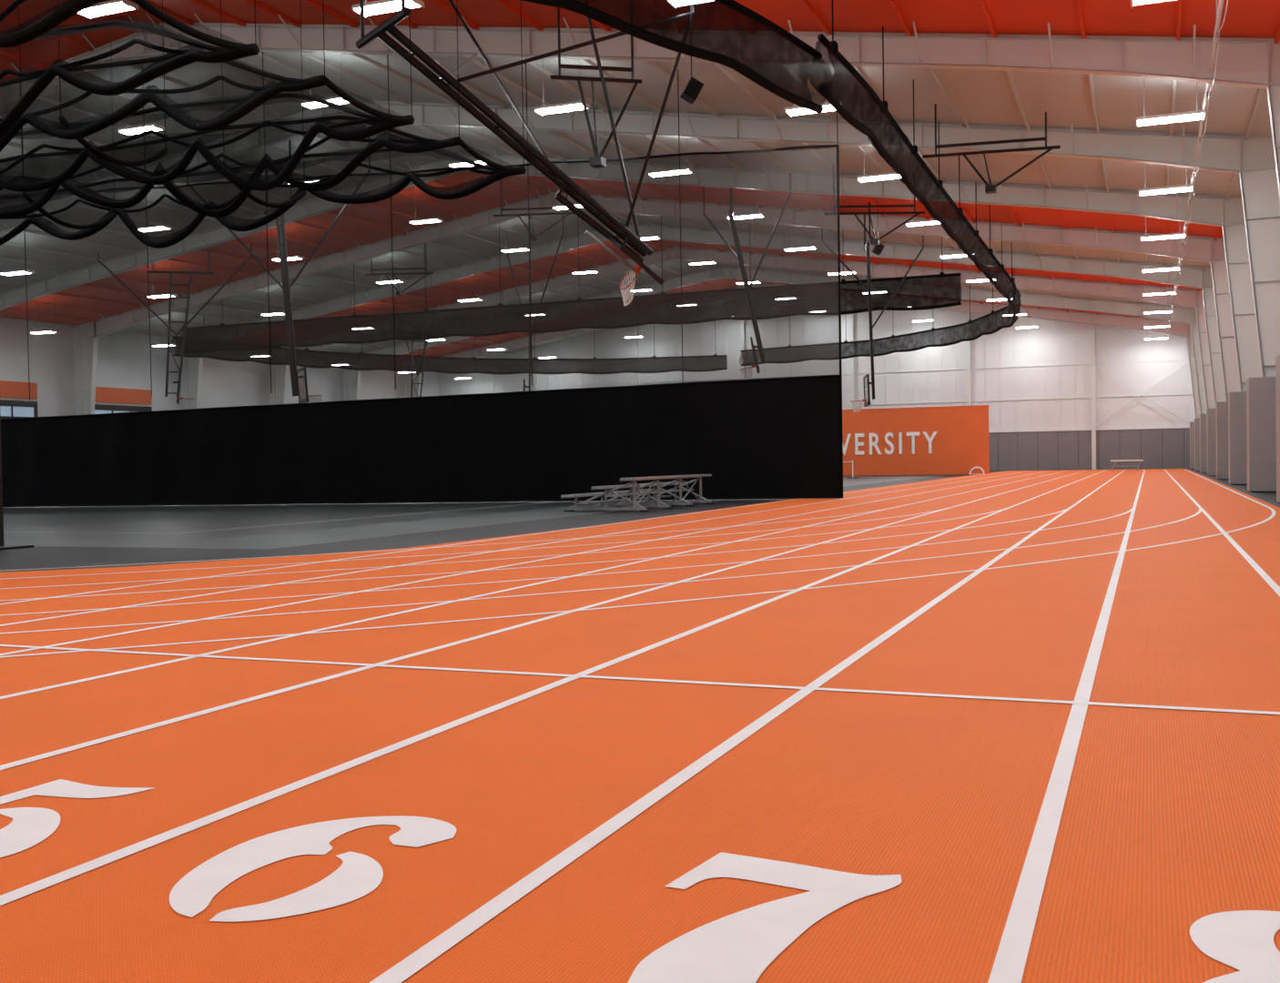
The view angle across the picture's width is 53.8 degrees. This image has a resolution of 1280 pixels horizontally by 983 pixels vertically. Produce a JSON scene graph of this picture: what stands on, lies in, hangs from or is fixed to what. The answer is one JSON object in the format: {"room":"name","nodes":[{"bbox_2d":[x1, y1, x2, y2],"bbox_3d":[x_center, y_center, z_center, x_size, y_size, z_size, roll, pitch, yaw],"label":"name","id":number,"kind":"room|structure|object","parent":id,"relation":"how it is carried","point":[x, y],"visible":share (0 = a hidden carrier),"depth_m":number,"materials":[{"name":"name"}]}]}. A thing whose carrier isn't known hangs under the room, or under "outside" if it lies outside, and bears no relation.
{"room":"indoor running track","nodes":[
{"label":"indoor running track","id":0,"kind":"room"},
{"bbox_2d":[0,0,1279,320],"bbox_3d":[-7.913,-10.335,43.337,53.800,4.196,93.000,0,1,22],"label":"ceiling","id":1,"kind":"structure","parent":0,"point":[981,96],"depth_m":33.09,"materials":[{"name":"white metal"}]},
{"bbox_2d":[0,0,259,138],"bbox_3d":[-31.012,-8.024,25.893,55.100,6.399,2.794,0,1,22],"label":"net","id":2,"kind":"object","parent":1,"relation":"hanging from","point":[40,25],"visible":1,"depth_m":17.13,"materials":[{"name":"black fabric"}]},
{"bbox_2d":[0,0,414,192],"bbox_3d":[-29.590,-8.125,29.415,55.100,6.412,2.794,0,1,22],"label":"net","id":3,"kind":"object","parent":1,"relation":"hanging from","point":[349,130],"visible":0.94,"depth_m":20.45,"materials":[{"name":"black fabric"}]},
{"bbox_2d":[0,0,526,248],"bbox_3d":[-28.149,-8.233,32.984,55.100,6.412,2.894,0,1,22],"label":"net","id":4,"kind":"object","parent":1,"relation":"hanging from","point":[319,187],"visible":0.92,"depth_m":24.57,"materials":[{"name":"black fabric"}]},
{"bbox_2d":[0,51,843,507],"bbox_3d":[-11.981,-5.792,33.047,34.035,12.316,0.293,-1,1,10],"label":"curtain","id":5,"kind":"object","parent":1,"relation":"hanging from","point":[411,345],"visible":0.91,"depth_m":31.85,"materials":[{"name":"black fabric"}]},
{"bbox_2d":[355,0,680,305],"bbox_3d":[-1.980,-7.047,23.725,6.310,6.825,5.405,-1,1,-4],"label":"basketball hoop","id":6,"kind":"object","parent":1,"relation":"hanging from","point":[537,158],"visible":0.98,"depth_m":23.50,"materials":[{"name":"metal"}]},
{"bbox_2d":[549,7,641,168],"bbox_3d":[-0.848,-8.183,24.476,1.794,3.721,0.322,-1,1,-5],"label":"frame","id":7,"kind":"object","parent":1,"relation":"hanging from","point":[597,161],"visible":0.95,"depth_m":24.46,"materials":[{"name":"black metal"}]},
{"bbox_2d":[519,0,833,112],"bbox_3d":[-2.775,-8.127,15.699,16.374,3.991,1.976,-2,2,-39],"label":"curtain","id":8,"kind":"object","parent":1,"relation":"hanging from","point":[727,33],"visible":1,"depth_m":18.51,"materials":[{"name":"black fabric"}]},
{"bbox_2d":[680,56,703,104],"bbox_3d":[0.853,-8.014,21.200,0.364,2.920,0.251,-1,1,-12],"label":"speaker","id":9,"kind":"object","parent":1,"relation":"hanging from","point":[692,89],"visible":0.87,"depth_m":21.12},
{"bbox_2d":[871,197,884,254],"bbox_3d":[7.891,-9.063,41.846,0.364,2.407,0.251,-1,1,-12],"label":"speaker","id":10,"kind":"object","parent":1,"relation":"hanging from","point":[877,249],"visible":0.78,"depth_m":41.77},
{"bbox_2d":[840,202,924,412],"bbox_3d":[8.480,-7.013,48.075,3.857,7.954,5.189,0,1,22],"label":"basketball hoop","id":11,"kind":"object","parent":1,"relation":"hanging from","point":[866,380],"visible":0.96,"depth_m":47.55,"materials":[{"name":"painted steel"},{"name":"glass"}]},
{"bbox_2d":[839,195,924,244],"bbox_3d":[7.418,-9.082,39.883,3.198,2.516,0.305,-1,1,3],"label":"frame","id":12,"kind":"object","parent":1,"relation":"hanging from","point":[873,241],"visible":0.73,"depth_m":39.87,"materials":[{"name":"black metal"}]},
{"bbox_2d":[840,229,961,314],"bbox_3d":[-5.270,-9.829,55.878,38.110,5.671,0.546,0,1,22],"label":"curtain","id":13,"kind":"object","parent":1,"relation":"hanging from","point":[941,289],"visible":0.16,"depth_m":49.38,"materials":[{"name":"black fabric"}]},
{"bbox_2d":[813,0,1021,359],"bbox_3d":[10.757,-9.920,50.504,12.474,5.080,60.302,-1,1,3],"label":"curtain","id":14,"kind":"object","parent":1,"relation":"hanging from","point":[848,92],"visible":0.89,"depth_m":30.87,"materials":[{"name":"black fabric"}]},
{"bbox_2d":[922,103,1060,193],"bbox_3d":[8.456,-8.330,30.425,3.199,2.227,0.261,-1,1,17],"label":"frame","id":15,"kind":"object","parent":1,"relation":"hanging from","point":[990,188],"visible":1,"depth_m":30.39,"materials":[{"name":"black metal"}]},
{"bbox_2d":[0,468,1279,572],"bbox_3d":[-7.741,0.063,43.583,53.800,0.001,93.000,0,1,22],"label":"floor","id":16,"kind":"structure","parent":0,"point":[37,558],"depth_m":15.66,"materials":[{"name":"grey rubber"}]},
{"bbox_2d":[0,414,33,550],"bbox_3d":[-8.174,-2.374,15.850,0.600,6.200,0.600,0,1,22],"label":"net post","id":17,"kind":"object","parent":16,"relation":"on","point":[3,546],"visible":1,"depth_m":15.92,"materials":[{"name":"black metal"}]},
{"bbox_2d":[2,475,944,548],"bbox_3d":[-10.249,0.037,46.321,34.300,0.002,53.800,0,1,22],"label":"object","id":18,"kind":"structure","parent":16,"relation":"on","point":[248,526],"depth_m":22.70,"materials":[{"name":"paint"}]},
{"bbox_2d":[560,474,713,511],"bbox_3d":[0.064,0.007,26.460,1.760,0.656,4.700,0,1,22],"label":"bleachers","id":19,"kind":"object","parent":16,"relation":"on","point":[643,505],"visible":1,"depth_m":25.77,"materials":[{"name":"silver metal"}]},
{"bbox_2d":[0,468,1279,982],"bbox_3d":[-1.026,0.031,40.116,36.050,0.006,91.400,0,1,22],"label":"track","id":20,"kind":"object","parent":16,"relation":"on","point":[1170,819],"visible":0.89,"depth_m":4.36,"materials":[{"name":"orange rubber"}]},
{"bbox_2d":[0,779,152,857],"bbox_3d":[-1.728,0.906,3.454,0.504,0.001,0.841,0,1,22],"label":"number","id":21,"kind":"object","parent":20,"relation":"on","point":[29,827],"visible":1,"depth_m":3.54,"materials":[{"name":"paint"}]},
{"bbox_2d":[169,815,456,922],"bbox_3d":[-0.795,0.899,3.072,0.527,0.001,0.830,0,1,22],"label":"number","id":22,"kind":"object","parent":20,"relation":"on","point":[359,875],"visible":1,"depth_m":3.02,"materials":[{"name":"paint"}]},
{"bbox_2d":[0,468,1279,982],"bbox_3d":[2.557,0.027,37.537,27.474,0.001,88.500,0,1,22],"label":"lane line marking","id":23,"kind":"object","parent":20,"relation":"on","point":[1010,959],"visible":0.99,"depth_m":4.97,"materials":[{"name":"paint"}]},
{"bbox_2d":[628,852,901,982],"bbox_3d":[0.236,0.893,2.628,0.495,0.001,0.819,0,1,22],"label":"number","id":24,"kind":"object","parent":20,"relation":"on","point":[738,947],"visible":1,"depth_m":2.61,"materials":[{"name":"paint"}]},
{"bbox_2d":[969,467,985,474],"bbox_3d":[17.744,-1.109,66.380,0.800,0.408,0.300,0,1,22],"label":"arch","id":25,"kind":"object","parent":20,"relation":"on","point":[981,469],"visible":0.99,"depth_m":66.36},
{"bbox_2d":[1110,459,1143,471],"bbox_3d":[27.121,-1.447,70.244,1.700,0.615,0.600,0,1,22],"label":"bench","id":26,"kind":"object","parent":20,"relation":"on","point":[1114,465],"visible":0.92,"depth_m":70.13,"materials":[{"name":"metal"}]},
{"bbox_2d":[1189,910,1279,982],"bbox_3d":[1.219,0.886,2.243,0.460,0.001,0.800,0,1,22],"label":"number","id":27,"kind":"object","parent":20,"relation":"on","point":[1243,940],"visible":1,"depth_m":2.46,"materials":[{"name":"paint"}]},
{"bbox_2d":[0,12,1279,201],"bbox_3d":[-12.192,-5.857,32.664,53.340,12.498,1.826,0,1,22],"label":"frame","id":28,"kind":"object","parent":16,"relation":"on","point":[1254,63],"visible":0.66,"depth_m":25.55,"materials":[{"name":"white paint"}]},
{"bbox_2d":[1275,355,1279,502],"bbox_3d":[12.218,-1.139,22.953,1.080,2.720,0.840,0,1,22],"label":"pad","id":29,"kind":"object","parent":28,"relation":"attached to","point":[1277,359],"visible":1,"depth_m":23.15,"materials":[{"name":"plastic"}]},
{"bbox_2d":[36,93,1279,376],"bbox_3d":[-9.341,-6.071,39.728,53.340,12.498,1.826,0,1,22],"label":"frame","id":30,"kind":"object","parent":16,"relation":"on","point":[1253,158],"visible":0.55,"depth_m":32.31,"materials":[{"name":"white paint"}]},
{"bbox_2d":[1246,376,1276,492],"bbox_3d":[15.069,-1.353,30.017,1.080,2.720,0.840,0,1,22],"label":"pad","id":31,"kind":"object","parent":30,"relation":"attached to","point":[1261,413],"visible":1,"depth_m":29.73,"materials":[{"name":"fabric"}]},
{"bbox_2d":[399,149,1262,391],"bbox_3d":[-6.490,-6.286,46.791,53.340,12.498,1.826,0,1,22],"label":"frame","id":32,"kind":"object","parent":16,"relation":"on","point":[1205,209],"visible":0.25,"depth_m":37.98,"materials":[{"name":"white paint"}]},
{"bbox_2d":[1228,391,1247,485],"bbox_3d":[17.921,-1.567,37.080,1.080,2.720,0.840,0,1,22],"label":"pad","id":33,"kind":"object","parent":32,"relation":"attached to","point":[1237,456],"visible":0.48,"depth_m":36.81,"materials":[{"name":"fabric"}]},
{"bbox_2d":[842,405,989,476],"bbox_3d":[7.842,-2.688,71.371,23.160,3.652,0.410,0,1,22],"label":"sign","id":34,"kind":"object","parent":16,"relation":"on","point":[948,440],"visible":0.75,"depth_m":68.31,"materials":[{"name":"orange fabric"}]},
{"bbox_2d":[840,276,1207,414],"bbox_3d":[4.916,-7.143,75.043,53.340,12.498,1.826,0,1,22],"label":"frame","id":35,"kind":"object","parent":16,"relation":"on","point":[1181,314],"visible":0.23,"depth_m":66.75,"materials":[{"name":"white paint"}]},
{"bbox_2d":[1194,418,1199,471],"bbox_3d":[29.326,-2.425,65.332,1.080,2.720,0.840,0,1,22],"label":"pad","id":36,"kind":"object","parent":35,"relation":"attached to","point":[1196,421],"visible":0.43,"depth_m":65.10,"materials":[{"name":"fabric"}]},
{"bbox_2d":[840,259,1215,408],"bbox_3d":[2.064,-6.929,67.980,53.340,12.498,1.826,0,1,22],"label":"frame","id":37,"kind":"object","parent":16,"relation":"on","point":[1186,298],"visible":0.21,"depth_m":59.98,"materials":[{"name":"white paint"}]},
{"bbox_2d":[1199,414,1207,473],"bbox_3d":[26.475,-2.211,58.269,1.080,2.720,0.840,0,1,22],"label":"pad","id":38,"kind":"object","parent":37,"relation":"attached to","point":[1203,417],"visible":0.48,"depth_m":58.03,"materials":[{"name":"fabric"}]},
{"bbox_2d":[840,239,1226,402],"bbox_3d":[-0.787,-6.714,60.917,53.340,12.498,1.826,0,1,22],"label":"frame","id":39,"kind":"object","parent":16,"relation":"on","point":[1190,276],"visible":0.27,"depth_m":52.74,"materials":[{"name":"white paint"}]},
{"bbox_2d":[1206,408,1216,476],"bbox_3d":[23.624,-1.996,51.206,1.080,2.720,0.840,0,1,22],"label":"pad","id":40,"kind":"object","parent":39,"relation":"attached to","point":[1211,441],"visible":0.38,"depth_m":50.96,"materials":[{"name":"fabric"}]},
{"bbox_2d":[839,214,1240,401],"bbox_3d":[-3.638,-6.500,53.854,53.340,12.498,1.826,0,1,22],"label":"frame","id":41,"kind":"object","parent":16,"relation":"on","point":[1208,249],"visible":0.16,"depth_m":45.27,"materials":[{"name":"white paint"}]},
{"bbox_2d":[1215,401,1229,479],"bbox_3d":[20.772,-1.782,44.143,1.080,2.720,0.840,0,1,22],"label":"pad","id":42,"kind":"object","parent":41,"relation":"attached to","point":[1221,407],"visible":0.44,"depth_m":43.90,"materials":[{"name":"fabric"}]},
{"bbox_2d":[933,301,1200,418],"bbox_3d":[7.767,-7.358,82.107,53.340,12.498,1.826,0,1,22],"label":"frame","id":43,"kind":"object","parent":16,"relation":"on","point":[1178,329],"visible":0.19,"depth_m":74.08,"materials":[{"name":"white paint"}]},
{"bbox_2d":[1189,421,1194,469],"bbox_3d":[32.178,-2.639,72.395,1.080,2.720,0.840,0,1,22],"label":"pad","id":44,"kind":"object","parent":43,"relation":"attached to","point":[1192,424],"visible":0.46,"depth_m":72.17,"materials":[{"name":"fabric"}]},
{"bbox_2d":[1167,0,1228,336],"bbox_3d":[14.939,-8.279,34.174,0.083,0.910,92.400,0,1,22],"label":"pipe","id":45,"kind":"object","parent":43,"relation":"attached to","point":[1221,2],"visible":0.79,"depth_m":25.97,"materials":[{"name":"white metal"}]},
{"bbox_2d":[77,0,1206,340],"bbox_3d":[-6.795,-9.696,45.225,48.570,4.820,84.260,0,1,22],"label":"ceiling light fixture","id":46,"kind":"object","parent":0,"point":[380,6],"depth_m":31.05,"materials":[{"name":"white plastic"}]},
{"bbox_2d":[841,308,1196,470],"bbox_3d":[9.496,-7.489,86.389,53.800,12.500,0.320,0,1,22],"label":"wall","id":47,"kind":"structure","parent":0,"point":[1060,395],"depth_m":79.92,"materials":[{"name":"white paint"}]}
]}

